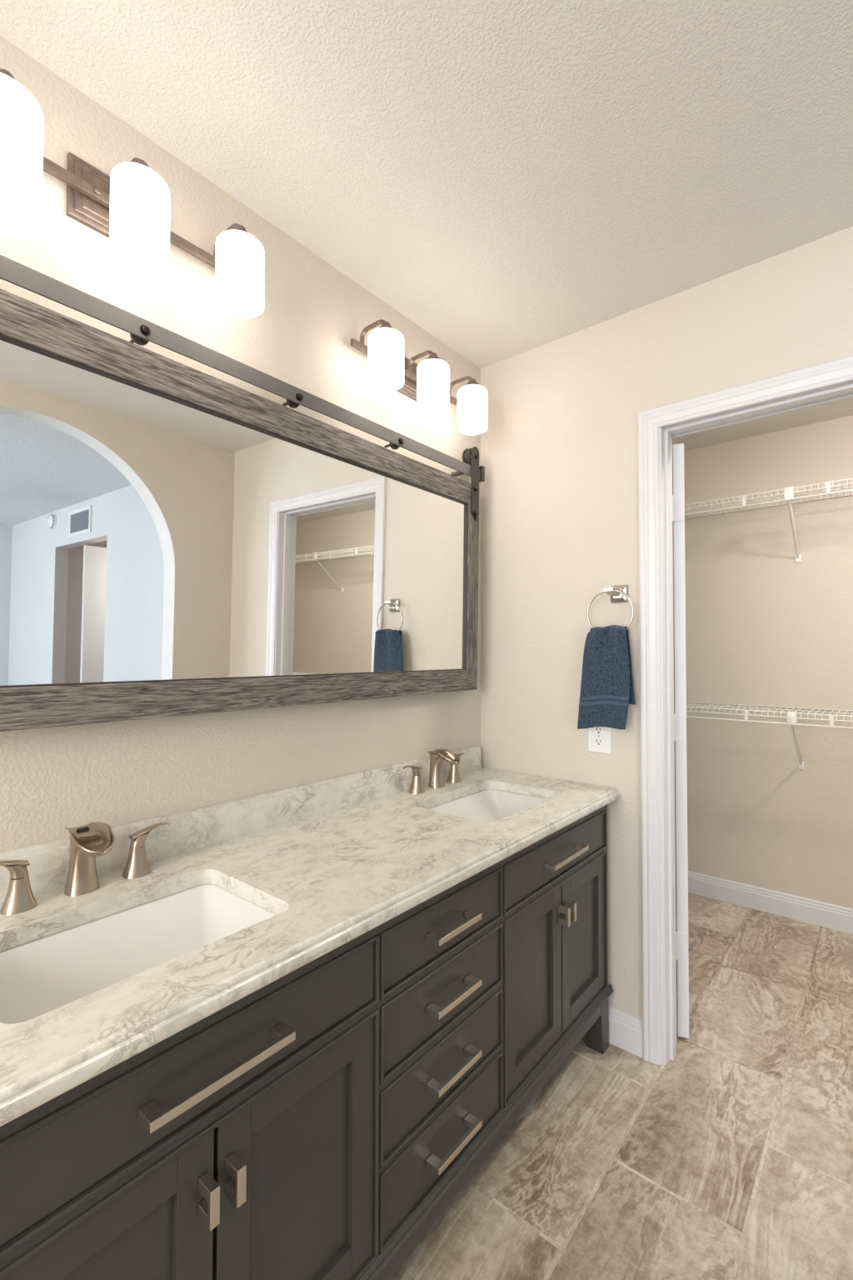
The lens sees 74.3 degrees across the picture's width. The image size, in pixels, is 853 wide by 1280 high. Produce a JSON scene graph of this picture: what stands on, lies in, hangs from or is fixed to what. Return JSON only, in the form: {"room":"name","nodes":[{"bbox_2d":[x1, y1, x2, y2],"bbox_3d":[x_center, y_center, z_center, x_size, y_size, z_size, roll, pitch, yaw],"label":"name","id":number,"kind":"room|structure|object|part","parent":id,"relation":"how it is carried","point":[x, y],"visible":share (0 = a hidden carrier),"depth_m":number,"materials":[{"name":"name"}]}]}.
{"room":"bathroom","nodes":[
{"label":"bathroom","id":0,"kind":"room"},
{"bbox_2d":[0,35,480,851],"bbox_3d":[-0.931,0.101,0.929,0.100,2.490,3.715,-1,-2,39],"label":"wall","id":1,"kind":"structure","parent":0,"point":[53,779],"depth_m":1.35,"materials":[{"name":"paint"}]},
{"bbox_2d":[0,68,264,318],"bbox_3d":[-0.593,-0.867,1.133,0.188,0.212,0.544,-1,-2,39],"label":"vanity light","id":2,"kind":"object","parent":1,"relation":"attached to","point":[130,207],"visible":1,"depth_m":1.09,"materials":[{"name":"white glass"}]},
{"bbox_3d":[-0.701,-0.836,0.936,0.105,0.142,0.105,-1,-2,40],"label":"lamp shade","id":3,"kind":"part","parent":2,"relation":"part of","materials":[{"name":"white glass"}]},
{"bbox_3d":[-0.562,-0.832,1.106,0.105,0.142,0.105,-1,-2,40],"label":"lamp shade","id":4,"kind":"part","parent":2,"relation":"part of","materials":[{"name":"white glass"}]},
{"bbox_3d":[-0.461,-0.925,1.309,0.110,0.054,0.017,-1,-2,40],"label":"arm","id":5,"kind":"part","parent":2,"relation":"part of","materials":[{"name":"brown metal"}]},
{"bbox_3d":[-0.422,-0.828,1.275,0.105,0.142,0.105,-1,-2,40],"label":"lamp shade","id":6,"kind":"part","parent":2,"relation":"part of","materials":[{"name":"white glass"}]},
{"bbox_2d":[0,745,481,903],"bbox_3d":[-0.356,0.442,1.523,0.020,0.086,1.765,-1,-2,40],"label":"backsplash","id":7,"kind":"structure","parent":1,"relation":"attached to","point":[47,869],"depth_m":1.36,"materials":[{"name":"stone"}]},
{"bbox_2d":[0,255,484,482],"bbox_3d":[-0.341,-0.647,1.523,0.074,0.058,1.682,-1,-2,39],"label":"rail","id":8,"kind":"object","parent":1,"relation":"attached to","point":[142,331],"visible":0.95,"depth_m":1.27,"materials":[{"name":"metal"}]},
{"bbox_2d":[0,288,479,731],"bbox_3d":[-0.315,-0.282,1.509,0.047,0.906,1.598,0,-1,39],"label":"wall mirror","id":9,"kind":"object","parent":8,"relation":"hanging from","point":[177,538],"visible":0.94,"depth_m":1.26,"materials":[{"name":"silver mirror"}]},
{"bbox_3d":[-0.312,-0.556,1.519,0.030,0.078,1.588,0,-1,39],"label":"frame rail","id":10,"kind":"part","parent":9,"relation":"part of","materials":[{"name":"grey wood"}]},
{"bbox_3d":[-0.320,0.133,1.510,0.030,0.076,1.588,0,-1,39],"label":"frame rail","id":11,"kind":"part","parent":9,"relation":"part of","materials":[{"name":"grey wood"}]},
{"bbox_2d":[350,319,487,434],"bbox_3d":[-0.010,-0.850,1.840,0.188,0.212,0.544,-1,-2,39],"label":"vanity light","id":12,"kind":"object","parent":1,"relation":"attached to","point":[427,383],"visible":1,"depth_m":1.77,"materials":[{"name":"white glass"}]},
{"bbox_3d":[-0.157,-0.916,1.678,0.110,0.054,0.017,-1,-2,40],"label":"arm","id":13,"kind":"part","parent":12,"relation":"part of","materials":[{"name":"brown metal"}]},
{"bbox_3d":[-0.118,-0.819,1.644,0.105,0.142,0.105,-1,-2,40],"label":"lamp shade","id":14,"kind":"part","parent":12,"relation":"part of","materials":[{"name":"white glass"}]},
{"bbox_3d":[-0.017,-0.912,1.847,0.110,0.054,0.017,-1,-2,40],"label":"arm","id":15,"kind":"part","parent":12,"relation":"part of","materials":[{"name":"brown metal"}]},
{"bbox_3d":[0.022,-0.815,1.813,0.105,0.142,0.105,-1,-2,40],"label":"lamp shade","id":16,"kind":"part","parent":12,"relation":"part of","materials":[{"name":"white glass"}]},
{"bbox_3d":[0.123,-0.908,2.017,0.110,0.054,0.017,-1,-2,40],"label":"arm","id":17,"kind":"part","parent":12,"relation":"part of","materials":[{"name":"brown metal"}]},
{"bbox_3d":[0.162,-0.811,1.982,0.105,0.142,0.105,-1,-2,40],"label":"lamp shade","id":18,"kind":"part","parent":12,"relation":"part of","materials":[{"name":"white glass"}]},
{"bbox_2d":[0,0,852,450],"bbox_3d":[0.781,-1.147,0.398,3.450,0.075,5.027,-1,-2,39],"label":"ceiling","id":19,"kind":"structure","parent":0,"point":[510,178],"depth_m":1.24,"materials":[{"name":"white paint"}]},
{"bbox_2d":[388,892,852,1279],"bbox_3d":[0.851,1.321,0.361,3.440,0.030,4.950,-1,-2,39],"label":"floor","id":20,"kind":"structure","parent":0,"point":[732,1158],"depth_m":1.47,"materials":[{"name":"tile"}]},
{"bbox_2d":[0,804,613,1279],"bbox_3d":[-0.132,0.919,1.344,0.533,0.814,1.762,-1,-2,39],"label":"vanity cabinet","id":21,"kind":"object","parent":20,"relation":"on","point":[319,1122],"visible":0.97,"depth_m":0.96,"materials":[{"name":"grey paint"}]},
{"bbox_3d":[-0.402,0.890,0.669,0.019,0.425,0.307,-1,-2,40],"label":"door","id":22,"kind":"part","parent":21,"relation":"part of","materials":[{"name":"grey paint"}]},
{"bbox_3d":[-0.301,0.597,0.797,0.019,0.104,0.622,-1,-2,40],"label":"drawer","id":23,"kind":"part","parent":21,"relation":"part of","materials":[{"name":"grey paint"}]},
{"bbox_3d":[-0.294,0.758,0.760,0.032,0.050,0.014,-1,-2,40],"label":"handle","id":24,"kind":"part","parent":21,"relation":"part of","materials":[{"name":"silver metal"}]},
{"bbox_3d":[-0.280,0.597,0.779,0.034,0.012,0.217,-1,-2,40],"label":"handle","id":25,"kind":"part","parent":21,"relation":"part of","materials":[{"name":"silver metal"}]},
{"bbox_3d":[-0.268,0.758,0.791,0.032,0.050,0.014,-1,-2,40],"label":"handle","id":26,"kind":"part","parent":21,"relation":"part of","materials":[{"name":"silver metal"}]},
{"bbox_3d":[-0.202,0.895,0.911,0.019,0.425,0.308,-1,-2,40],"label":"door","id":27,"kind":"part","parent":21,"relation":"part of","materials":[{"name":"grey paint"}]},
{"bbox_2d":[0,745,620,1126],"bbox_3d":[-0.139,0.454,1.362,0.560,0.116,1.792,-1,-2,39],"label":"countertop","id":28,"kind":"structure","parent":21,"relation":"on","point":[337,859],"depth_m":1.11,"materials":[{"name":"stone"}]},
{"bbox_2d":[0,821,169,915],"bbox_3d":[-0.627,0.412,1.048,0.120,0.123,0.333,-1,-2,39],"label":"faucet","id":29,"kind":"object","parent":28,"relation":"on","point":[90,841],"visible":1,"depth_m":1.05,"materials":[{"name":"silver metal"}]},
{"bbox_3d":[-0.734,0.399,0.973,0.026,0.038,0.079,-1,-2,40],"label":"lever","id":30,"kind":"part","parent":29,"relation":"part of","materials":[{"name":"silver metal"}]},
{"bbox_3d":[-0.718,0.445,0.992,0.047,0.055,0.053,-1,-2,40],"label":"handle","id":31,"kind":"part","parent":29,"relation":"part of","materials":[{"name":"silver metal"}]},
{"bbox_3d":[-0.645,0.418,1.063,0.072,0.112,0.057,-1,-2,40],"label":"spout","id":32,"kind":"part","parent":29,"relation":"part of","materials":[{"name":"silver metal"}]},
{"bbox_3d":[-0.590,0.449,1.147,0.047,0.055,0.053,-1,-2,40],"label":"handle","id":33,"kind":"part","parent":29,"relation":"part of","materials":[{"name":"silver metal"}]},
{"bbox_3d":[-0.573,0.403,1.168,0.026,0.038,0.079,-1,-2,40],"label":"lever","id":34,"kind":"part","parent":29,"relation":"part of","materials":[{"name":"silver metal"}]},
{"bbox_2d":[0,883,277,1024],"bbox_3d":[-0.479,0.573,0.925,0.330,0.142,0.465,-1,-2,39],"label":"sink","id":35,"kind":"object","parent":28,"relation":"in","point":[39,977],"visible":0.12,"depth_m":1.00,"materials":[{"name":"ceramic"}]},
{"bbox_2d":[403,749,465,794],"bbox_3d":[0.060,0.432,1.881,0.120,0.123,0.333,-1,-2,39],"label":"faucet","id":36,"kind":"object","parent":28,"relation":"on","point":[437,757],"visible":1,"depth_m":1.88,"materials":[{"name":"silver metal"}]},
{"bbox_3d":[-0.047,0.419,1.806,0.026,0.038,0.079,-1,-2,40],"label":"lever","id":37,"kind":"part","parent":36,"relation":"part of","materials":[{"name":"silver metal"}]},
{"bbox_3d":[-0.030,0.465,1.825,0.047,0.055,0.053,-1,-2,40],"label":"handle","id":38,"kind":"part","parent":36,"relation":"part of","materials":[{"name":"silver metal"}]},
{"bbox_3d":[0.042,0.438,1.896,0.072,0.112,0.057,-1,-2,40],"label":"spout","id":39,"kind":"part","parent":36,"relation":"part of","materials":[{"name":"silver metal"}]},
{"bbox_3d":[0.097,0.469,1.980,0.047,0.055,0.053,-1,-2,40],"label":"handle","id":40,"kind":"part","parent":36,"relation":"part of","materials":[{"name":"silver metal"}]},
{"bbox_3d":[0.114,0.423,2.001,0.026,0.038,0.079,-1,-2,40],"label":"lever","id":41,"kind":"part","parent":36,"relation":"part of","materials":[{"name":"silver metal"}]},
{"bbox_2d":[427,789,548,822],"bbox_3d":[0.196,0.592,1.744,0.330,0.142,0.473,-1,-2,39],"label":"sink","id":42,"kind":"object","parent":28,"relation":"in","point":[486,805],"visible":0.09,"depth_m":1.91,"materials":[{"name":"ceramic"}]},
{"bbox_3d":[-0.132,1.058,1.341,0.463,0.122,0.403,-1,-2,40],"label":"drawer","id":43,"kind":"part","parent":21,"relation":"part of","materials":[{"name":"grey paint"}]},
{"bbox_3d":[-0.132,0.907,1.344,0.463,0.118,0.403,-1,-2,40],"label":"drawer","id":44,"kind":"part","parent":21,"relation":"part of","materials":[{"name":"grey paint"}]},
{"bbox_3d":[-0.132,0.754,1.348,0.463,0.122,0.403,-1,-2,40],"label":"drawer","id":45,"kind":"part","parent":21,"relation":"part of","materials":[{"name":"grey paint"}]},
{"bbox_3d":[-0.132,0.610,1.351,0.463,0.104,0.403,-1,-2,40],"label":"drawer","id":46,"kind":"part","parent":21,"relation":"part of","materials":[{"name":"grey paint"}]},
{"bbox_3d":[0.060,1.054,1.182,0.034,0.012,0.152,-1,-2,40],"label":"handle","id":47,"kind":"part","parent":21,"relation":"part of","materials":[{"name":"silver metal"}]},
{"bbox_3d":[0.061,0.607,1.192,0.034,0.012,0.152,-1,-2,40],"label":"handle","id":48,"kind":"part","parent":21,"relation":"part of","materials":[{"name":"silver metal"}]},
{"bbox_3d":[0.060,0.904,1.185,0.034,0.012,0.152,-1,-2,40],"label":"handle","id":49,"kind":"part","parent":21,"relation":"part of","materials":[{"name":"silver metal"}]},
{"bbox_3d":[0.061,0.751,1.189,0.034,0.012,0.152,-1,-2,40],"label":"handle","id":50,"kind":"part","parent":21,"relation":"part of","materials":[{"name":"silver metal"}]},
{"bbox_3d":[-0.139,1.142,1.343,0.508,0.029,1.762,-1,-2,40],"label":"moulding","id":51,"kind":"part","parent":21,"relation":"part of","materials":[{"name":"grey paint"}]},
{"bbox_3d":[0.281,0.909,1.496,0.019,0.425,0.306,-1,-2,40],"label":"door","id":52,"kind":"part","parent":21,"relation":"part of","materials":[{"name":"grey paint"}]},
{"bbox_3d":[0.382,0.617,1.624,0.019,0.104,0.622,-1,-2,40],"label":"drawer","id":53,"kind":"part","parent":21,"relation":"part of","materials":[{"name":"grey paint"}]},
{"bbox_3d":[0.388,0.778,1.587,0.032,0.050,0.014,-1,-2,40],"label":"handle","id":54,"kind":"part","parent":21,"relation":"part of","materials":[{"name":"silver metal"}]},
{"bbox_3d":[0.403,0.617,1.607,0.034,0.012,0.217,-1,-2,40],"label":"handle","id":55,"kind":"part","parent":21,"relation":"part of","materials":[{"name":"silver metal"}]},
{"bbox_3d":[0.414,0.778,1.618,0.032,0.050,0.014,-1,-2,40],"label":"handle","id":56,"kind":"part","parent":21,"relation":"part of","materials":[{"name":"silver metal"}]},
{"bbox_3d":[0.481,0.915,1.738,0.019,0.425,0.309,-1,-2,40],"label":"door","id":57,"kind":"part","parent":21,"relation":"part of","materials":[{"name":"grey paint"}]},
{"bbox_3d":[0.555,1.254,1.856,0.069,0.171,0.058,-1,-2,40],"label":"leg","id":58,"kind":"part","parent":21,"relation":"part of","materials":[{"name":"grey paint"}]},
{"bbox_2d":[480,225,852,1019],"bbox_3d":[0.973,0.121,1.692,1.867,2.490,0.115,-1,-2,39],"label":"wall","id":59,"kind":"structure","parent":0,"point":[560,500],"depth_m":1.95,"materials":[{"name":"paint"}]},
{"bbox_2d":[588,726,611,754],"bbox_3d":[0.590,0.328,1.924,0.081,0.115,0.008,-1,-2,39],"label":"wall outlet","id":60,"kind":"object","parent":59,"relation":"attached to","point":[599,737],"visible":0.89,"depth_m":1.92,"materials":[{"name":"white plastic"}]},
{"bbox_2d":[594,726,604,734],"bbox_3d":[0.588,0.308,1.922,0.034,0.028,0.002,-1,-2,39],"label":"receptacle","id":61,"kind":"object","parent":60,"relation":"attached to","point":[597,730],"depth_m":1.92,"materials":[{"name":"white plastic"}]},
{"bbox_2d":[594,737,604,746],"bbox_3d":[0.588,0.347,1.921,0.034,0.028,0.002,-1,-2,39],"label":"receptacle","id":62,"kind":"object","parent":60,"relation":"attached to","point":[598,742],"depth_m":1.92,"materials":[{"name":"white plastic"}]},
{"bbox_2d":[586,585,634,630],"bbox_3d":[0.618,-0.096,1.875,0.160,0.175,0.063,-1,-2,39],"label":"towel ring","id":63,"kind":"object","parent":59,"relation":"attached to","point":[619,593],"visible":0.8,"depth_m":1.87,"materials":[{"name":"silver metal"}]},
{"bbox_2d":[577,625,635,729],"bbox_3d":[0.590,0.125,1.858,0.180,0.349,0.057,-1,-2,39],"label":"hand towel","id":64,"kind":"object","parent":63,"relation":"hanging from","point":[607,693],"visible":1,"depth_m":1.84,"materials":[{"name":"blue fabric"}]},
{"bbox_3d":[0.615,-0.159,1.867,0.038,0.026,0.045,-1,-2,40],"label":"post","id":65,"kind":"part","parent":63,"relation":"part of","materials":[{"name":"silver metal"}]},
{"bbox_2d":[608,1005,642,1057],"bbox_3d":[0.454,1.286,2.009,0.631,0.112,0.014,-1,-2,39],"label":"baseboard","id":66,"kind":"structure","parent":59,"relation":"attached to","point":[625,1029],"depth_m":1.84,"materials":[{"name":"paint"}]},
{"bbox_2d":[671,443,689,1038],"bbox_3d":[0.988,0.336,2.225,0.099,2.000,0.710,0,-1,19],"label":"door","id":67,"kind":"structure","parent":59,"relation":"in","point":[678,487],"depth_m":1.90,"materials":[{"name":"paint"}]},
{"bbox_2d":[638,355,852,1065],"bbox_3d":[1.029,0.290,1.556,0.862,2.086,0.019,-1,-2,39],"label":"trim","id":68,"kind":"structure","parent":59,"relation":"attached to","point":[838,371],"depth_m":1.80,"materials":[{"name":"paint"}]},
{"bbox_2d":[659,380,852,1065],"bbox_3d":[1.071,0.310,1.607,0.762,2.048,0.117,-1,-2,39],"label":"trim","id":69,"kind":"structure","parent":59,"relation":"attached to","point":[846,388],"depth_m":1.81,"materials":[{"name":"paint"}]},
{"bbox_2d":[671,394,852,438],"bbox_3d":[1.114,0.292,1.659,0.862,2.086,0.019,-1,-2,39],"label":"trim","id":70,"kind":"structure","parent":59,"relation":"attached to","point":[850,395],"depth_m":1.73,"materials":[{"name":"paint"}]},
{"bbox_2d":[684,415,852,908],"bbox_3d":[2.468,0.117,2.300,3.400,2.530,0.100,-1,-2,39],"label":"wall","id":71,"kind":"structure","parent":0,"point":[764,627],"depth_m":2.84,"materials":[{"name":"paint"}]},
{"bbox_2d":[685,478,852,562],"bbox_3d":[2.357,-0.548,2.140,3.240,0.306,0.313,-1,-2,39],"label":"wire shelf","id":72,"kind":"object","parent":71,"relation":"attached to","point":[789,492],"visible":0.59,"depth_m":2.65,"materials":[{"name":"white metal"}]},
{"bbox_2d":[686,701,852,769],"bbox_3d":[2.355,0.463,2.117,3.240,0.306,0.313,-1,-2,39],"label":"wire shelf","id":73,"kind":"object","parent":71,"relation":"attached to","point":[792,717],"visible":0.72,"depth_m":2.63,"materials":[{"name":"white metal"}]},
{"bbox_2d":[688,870,852,934],"bbox_3d":[2.449,1.294,2.213,3.250,0.112,0.014,-1,-2,39],"label":"baseboard","id":74,"kind":"structure","parent":71,"relation":"attached to","point":[837,917],"depth_m":2.80,"materials":[{"name":"paint"}]}
]}

